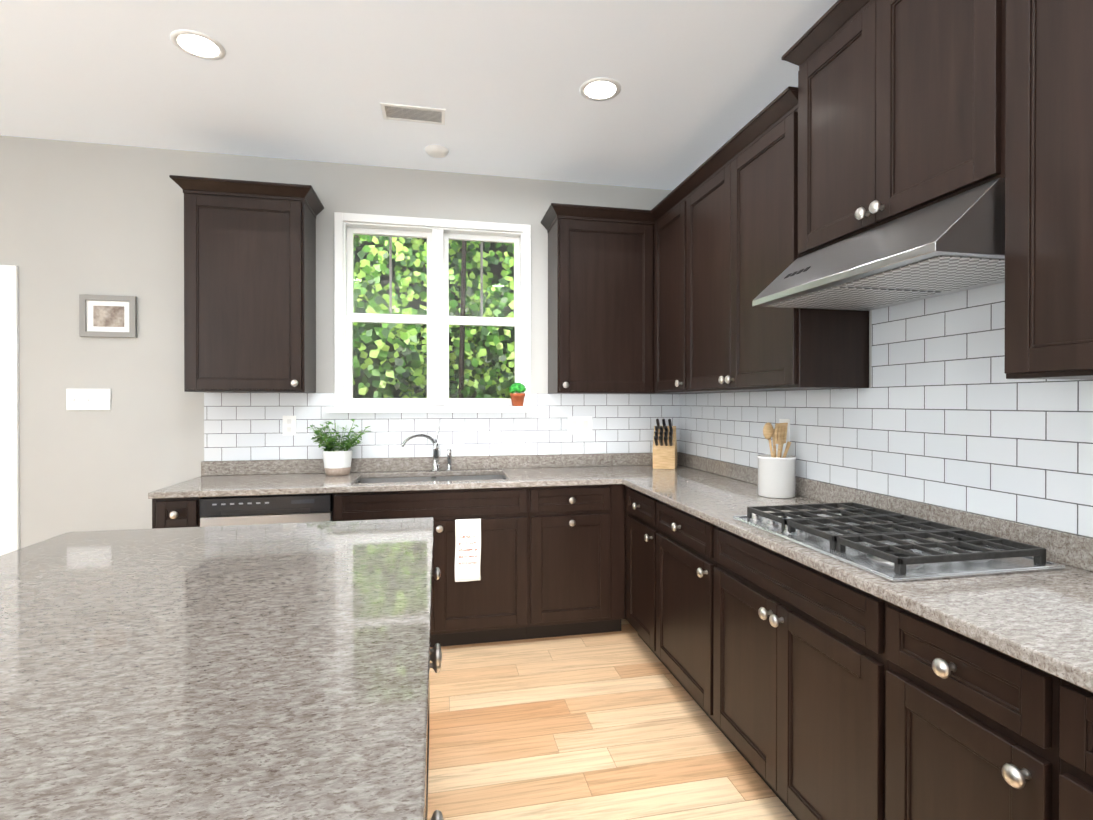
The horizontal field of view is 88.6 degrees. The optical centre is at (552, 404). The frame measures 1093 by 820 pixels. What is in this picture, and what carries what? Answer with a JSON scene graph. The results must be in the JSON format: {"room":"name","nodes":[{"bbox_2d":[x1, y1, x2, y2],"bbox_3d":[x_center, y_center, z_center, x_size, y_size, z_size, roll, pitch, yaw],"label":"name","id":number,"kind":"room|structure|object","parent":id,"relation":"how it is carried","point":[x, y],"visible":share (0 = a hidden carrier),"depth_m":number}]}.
{"room":"kitchen","nodes":[
{"label":"kitchen","id":0,"kind":"room"},
{"bbox_2d":[0,136,678,548],"bbox_3d":[-1.983,-0.083,3.433,6.150,2.840,0.158,0,0,-12],"label":"wall","id":1,"kind":"structure","parent":0,"point":[78,218],"depth_m":3.29},
{"bbox_2d":[0,265,19,555],"bbox_3d":[-3.848,0.281,3.044,1.704,2.116,0.168,0,0,-12],"label":"door frame","id":2,"kind":"structure","parent":1,"relation":"attached to","point":[9,431],"depth_m":3.13},
{"bbox_2d":[66,389,110,409],"bbox_3d":[-2.657,-0.030,3.212,0.220,0.115,0.014,0,0,-12],"label":"switch plate","id":3,"kind":"object","parent":1,"relation":"attached to","point":[88,399],"visible":1,"depth_m":3.21},
{"bbox_2d":[79,294,136,337],"bbox_3d":[-2.559,-0.508,3.226,0.282,0.239,0.022,0,0,-12],"label":"picture frame","id":4,"kind":"object","parent":1,"relation":"attached to","point":[107,316],"visible":1,"depth_m":3.22},
{"bbox_2d":[169,175,323,392],"bbox_3d":[-1.726,-0.647,3.220,0.708,1.150,0.369,0,0,-12],"label":"upper cabinet","id":5,"kind":"object","parent":1,"relation":"attached to","point":[249,286],"visible":1,"depth_m":3.09},
{"bbox_2d":[283,416,295,434],"bbox_3d":[-1.611,0.127,3.425,0.076,0.120,0.008,0,0,-12],"label":"electrical outlet","id":6,"kind":"object","parent":1,"relation":"attached to","point":[289,425],"visible":1,"depth_m":3.42},
{"bbox_2d":[326,212,537,412],"bbox_3d":[-0.761,-0.572,3.647,1.312,1.242,0.228,0,0,-12],"label":"window","id":7,"kind":"structure","parent":1,"relation":"in","point":[437,319],"depth_m":3.62},
{"bbox_2d":[509,382,525,405],"bbox_3d":[-0.233,-0.069,3.696,0.116,0.157,0.112,0,0,-12],"label":"potted plant","id":8,"kind":"object","parent":7,"relation":"on","point":[517,399],"visible":1,"depth_m":3.66},
{"bbox_2d":[568,416,591,433],"bbox_3d":[0.183,0.141,3.796,0.170,0.120,0.008,0,0,-12],"label":"electrical outlet","id":9,"kind":"object","parent":1,"relation":"attached to","point":[579,425],"visible":1,"depth_m":3.79},
{"bbox_2d":[545,203,644,393],"bbox_3d":[0.318,-0.642,3.628,0.638,1.136,0.397,0,0,-12],"label":"upper cabinet","id":10,"kind":"object","parent":1,"relation":"attached to","point":[596,254],"depth_m":3.50},
{"bbox_2d":[0,0,837,189],"bbox_3d":[-1.234,-1.536,-0.206,6.150,0.100,7.575,0,0,-12],"label":"ceiling","id":11,"kind":"structure","parent":0,"point":[700,82],"depth_m":2.58},
{"bbox_2d":[170,29,225,59],"bbox_3d":[-1.475,-1.494,2.333,0.196,0.007,0.196,0,0,-12],"label":"recessed light","id":12,"kind":"object","parent":11,"relation":"in","point":[196,44],"visible":1,"depth_m":2.32},
{"bbox_2d":[380,102,445,125],"bbox_3d":[-0.717,-1.497,2.890,0.320,0.006,0.160,0,0,-12],"label":"ceiling vent","id":13,"kind":"object","parent":11,"relation":"in","point":[414,114],"visible":1,"depth_m":2.88},
{"bbox_2d":[425,144,448,157],"bbox_3d":[-0.684,-1.486,3.303,0.140,0.032,0.140,0,0,-12],"label":"smoke detector","id":14,"kind":"object","parent":11,"relation":"attached to","point":[436,151],"visible":1,"depth_m":3.27},
{"bbox_2d":[580,77,620,100],"bbox_3d":[0.225,-1.495,2.663,0.196,0.007,0.196,0,0,-12],"label":"recessed light","id":15,"kind":"object","parent":11,"relation":"in","point":[599,89],"visible":1,"depth_m":2.66},
{"bbox_2d":[427,619,796,819],"bbox_3d":[-1.234,1.404,-0.193,6.150,0.100,7.575,0,0,-12],"label":"floor","id":16,"kind":"structure","parent":0,"point":[618,725],"depth_m":2.23},
{"bbox_2d":[428,541,443,819],"bbox_3d":[-0.517,0.910,0.433,0.859,0.884,3.246,0,0,-12],"label":"kitchen island","id":17,"kind":"object","parent":16,"relation":"on","point":[436,650],"depth_m":1.42},
{"bbox_2d":[0,517,433,819],"bbox_3d":[-0.712,0.451,0.391,1.210,0.030,3.316,0,0,-12],"label":"island countertop","id":18,"kind":"structure","parent":17,"relation":"on","point":[280,671],"depth_m":0.91},
{"bbox_2d":[148,427,1092,819],"bbox_3d":[-0.112,0.748,1.296,3.046,1.198,4.803,0,0,-12],"label":"base cabinet","id":19,"kind":"object","parent":16,"relation":"on","point":[818,685],"visible":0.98,"depth_m":1.85},
{"bbox_2d":[306,419,370,475],"bbox_3d":[-1.272,0.253,3.346,0.385,0.337,0.256,0,0,-12],"label":"plant pot","id":20,"kind":"object","parent":19,"relation":"on","point":[337,461],"visible":1,"depth_m":3.33},
{"bbox_2d":[455,518,480,581],"bbox_3d":[-0.460,0.787,3.031,0.142,0.335,0.015,0,0,-12],"label":"dish towel","id":21,"kind":"object","parent":19,"relation":"hanging from","point":[467,549],"visible":1,"depth_m":3.03},
{"bbox_2d":[653,419,676,468],"bbox_3d":[0.740,0.255,3.714,0.143,0.329,0.290,0,0,16],"label":"knife block","id":22,"kind":"object","parent":19,"relation":"on","point":[664,447],"visible":1,"depth_m":3.66},
{"bbox_2d":[757,422,795,497],"bbox_3d":[1.044,0.253,2.618,0.172,0.344,0.172,0,0,-12],"label":"utensil crock","id":23,"kind":"object","parent":19,"relation":"on","point":[776,475],"visible":1,"depth_m":2.56},
{"bbox_2d":[733,502,1065,581],"bbox_3d":[1.007,0.405,1.782,0.530,0.049,0.754,0,0,-12],"label":"cooktop","id":24,"kind":"object","parent":19,"relation":"in","point":[891,546],"visible":1,"depth_m":1.61},
{"bbox_2d":[679,282,1092,537],"bbox_3d":[1.715,-0.068,0.332,0.158,2.840,7.425,0,0,-12],"label":"wall","id":25,"kind":"structure","parent":0,"point":[943,411],"depth_m":1.90},
{"bbox_2d":[645,178,688,393],"bbox_3d":[0.822,-0.640,3.335,0.391,1.136,0.554,0,0,-12],"label":"upper cabinet","id":26,"kind":"object","parent":25,"relation":"attached to","point":[663,294],"depth_m":3.35},
{"bbox_2d":[689,86,868,393],"bbox_3d":[0.985,-0.637,2.693,0.330,1.136,1.045,0,0,-12],"label":"upper cabinet","id":27,"kind":"object","parent":25,"relation":"attached to","point":[743,202],"depth_m":2.43},
{"bbox_2d":[779,419,789,443],"bbox_3d":[1.133,0.131,2.743,0.008,0.120,0.080,0,0,-12],"label":"electrical outlet","id":28,"kind":"object","parent":25,"relation":"attached to","point":[788,427],"visible":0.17,"depth_m":2.71},
{"bbox_2d":[790,0,1001,256],"bbox_3d":[1.171,-0.951,1.788,0.329,0.781,0.796,0,0,-12],"label":"upper cabinet","id":29,"kind":"object","parent":25,"relation":"attached to","point":[906,107],"depth_m":1.70},
{"bbox_2d":[752,178,1004,310],"bbox_3d":[1.077,-0.461,1.772,0.505,0.194,0.792,0,0,-12],"label":"range hood","id":30,"kind":"object","parent":29,"relation":"attached to","point":[955,243],"visible":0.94,"depth_m":1.58},
{"bbox_2d":[962,0,1092,379],"bbox_3d":[1.320,-0.700,1.070,0.329,1.276,0.814,0,0,-12],"label":"upper cabinet","id":31,"kind":"object","parent":25,"relation":"attached to","point":[1047,45],"depth_m":1.27},
{"bbox_3d":[-11.698,1.998,22.443,65.000,0.300,40.965,0,0,-12],"label":"ground","id":32,"kind":"structure","parent":0,"visible":0},
{"bbox_2d":[353,234,514,398],"bbox_3d":[-6.291,-4.432,14.348,28.995,14.262,14.163,0,0,-12],"label":"trees","id":33,"kind":"object","parent":32,"relation":"on","point":[457,360],"depth_m":10.17}
]}

